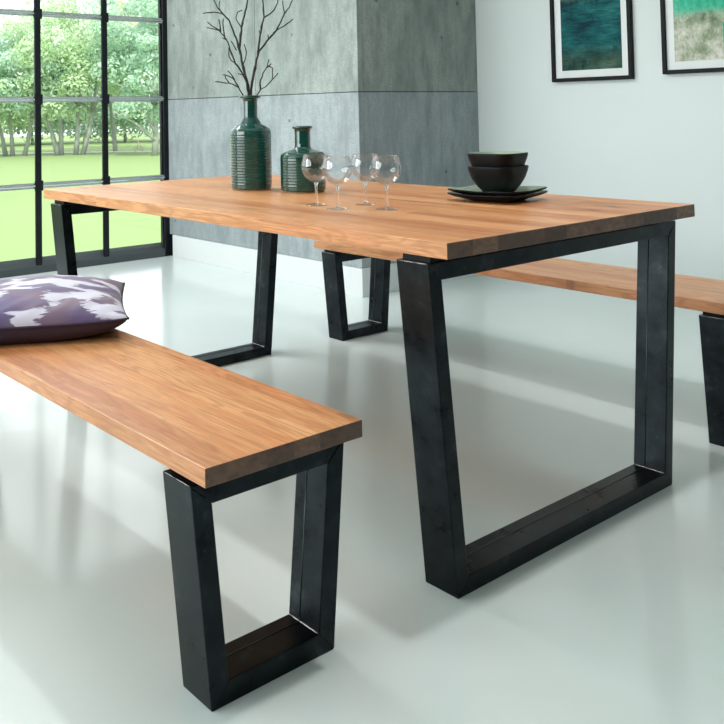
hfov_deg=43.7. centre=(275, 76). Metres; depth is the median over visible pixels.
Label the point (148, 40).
tree
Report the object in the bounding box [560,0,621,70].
artwork
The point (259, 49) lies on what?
branch
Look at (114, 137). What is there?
tree
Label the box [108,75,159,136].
tree
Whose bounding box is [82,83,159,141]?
tree
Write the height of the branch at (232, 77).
0.175 m
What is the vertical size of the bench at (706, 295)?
0.439 m
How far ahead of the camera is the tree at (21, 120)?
183.55 m
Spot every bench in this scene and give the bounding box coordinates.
[0,329,361,711]
[314,240,723,446]
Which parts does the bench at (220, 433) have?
seat, leg, leg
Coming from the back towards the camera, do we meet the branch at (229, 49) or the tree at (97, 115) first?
the tree at (97, 115)
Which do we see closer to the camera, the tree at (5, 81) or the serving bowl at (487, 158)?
the serving bowl at (487, 158)
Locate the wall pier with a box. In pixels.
[167,0,478,267]
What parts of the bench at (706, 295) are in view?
leg, leg, seat, leg, mounting plate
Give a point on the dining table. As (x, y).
(440, 235)
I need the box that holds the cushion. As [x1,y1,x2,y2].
[0,275,128,344]
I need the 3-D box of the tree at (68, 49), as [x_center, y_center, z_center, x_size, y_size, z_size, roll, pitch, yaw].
[-32.132,-1.038,138.073,24.954,26.639,23.894,1,-3,-38]
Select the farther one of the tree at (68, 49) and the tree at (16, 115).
the tree at (16, 115)
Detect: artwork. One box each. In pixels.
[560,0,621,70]
[673,0,723,61]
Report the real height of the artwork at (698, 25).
0.574 m
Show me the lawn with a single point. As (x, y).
(17, 207)
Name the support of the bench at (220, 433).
on the floor
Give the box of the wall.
[475,0,723,279]
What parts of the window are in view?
glazing rail, glazing rail, glazing rail, glazing rail, glazing rail, glazing rail, sill, glazing rail, glazing rail, glazing rail, frame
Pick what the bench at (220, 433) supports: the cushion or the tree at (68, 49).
the cushion
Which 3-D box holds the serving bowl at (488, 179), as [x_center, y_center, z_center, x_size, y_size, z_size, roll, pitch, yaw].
[0.668,0.308,2.686,0.151,0.080,0.151,-3,-3,45]
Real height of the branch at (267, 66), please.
0.212 m
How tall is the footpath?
0.150 m
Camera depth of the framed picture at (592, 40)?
5.02 m
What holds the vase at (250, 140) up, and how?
on the dining table
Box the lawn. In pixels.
[0,132,160,261]
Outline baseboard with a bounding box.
[173,235,476,297]
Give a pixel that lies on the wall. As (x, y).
(654, 135)
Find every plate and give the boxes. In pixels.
[447,190,547,202]
[448,185,546,195]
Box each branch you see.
[203,0,249,93]
[207,19,249,94]
[215,71,242,94]
[249,0,292,94]
[257,59,277,94]
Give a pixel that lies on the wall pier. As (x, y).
(385, 89)
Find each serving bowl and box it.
[467,151,527,166]
[467,165,528,191]
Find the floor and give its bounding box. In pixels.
[0,255,723,723]
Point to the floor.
(621, 621)
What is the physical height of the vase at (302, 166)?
0.225 m
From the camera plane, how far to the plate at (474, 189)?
2.64 m
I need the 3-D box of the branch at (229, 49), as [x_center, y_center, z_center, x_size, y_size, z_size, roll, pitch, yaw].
[-0.163,-0.026,3.188,0.157,0.358,0.025,0,-2,-16]
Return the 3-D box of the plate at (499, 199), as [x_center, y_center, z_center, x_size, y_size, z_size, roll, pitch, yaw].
[0.663,0.356,2.674,0.231,0.026,0.231,-3,-3,45]
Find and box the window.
[0,0,172,277]
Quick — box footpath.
[0,150,159,153]
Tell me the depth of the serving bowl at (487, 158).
2.64 m
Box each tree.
[0,0,146,154]
[0,23,85,155]
[0,73,24,127]
[0,108,42,135]
[1,74,90,143]
[25,67,147,141]
[55,0,157,150]
[82,0,158,155]
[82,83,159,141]
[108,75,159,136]
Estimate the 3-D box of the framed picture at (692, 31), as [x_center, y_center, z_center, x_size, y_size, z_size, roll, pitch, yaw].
[2.181,-0.370,4.505,0.029,0.700,0.500,1,-3,-38]
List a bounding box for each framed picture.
[549,0,634,81]
[660,0,723,73]
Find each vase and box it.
[230,95,271,190]
[280,126,325,192]
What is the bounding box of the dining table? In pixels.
[44,175,694,598]
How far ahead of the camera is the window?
6.24 m
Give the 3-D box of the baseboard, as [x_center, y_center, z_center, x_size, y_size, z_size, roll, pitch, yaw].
[0.277,1.194,6.060,1.045,0.157,1.976,1,-3,-38]

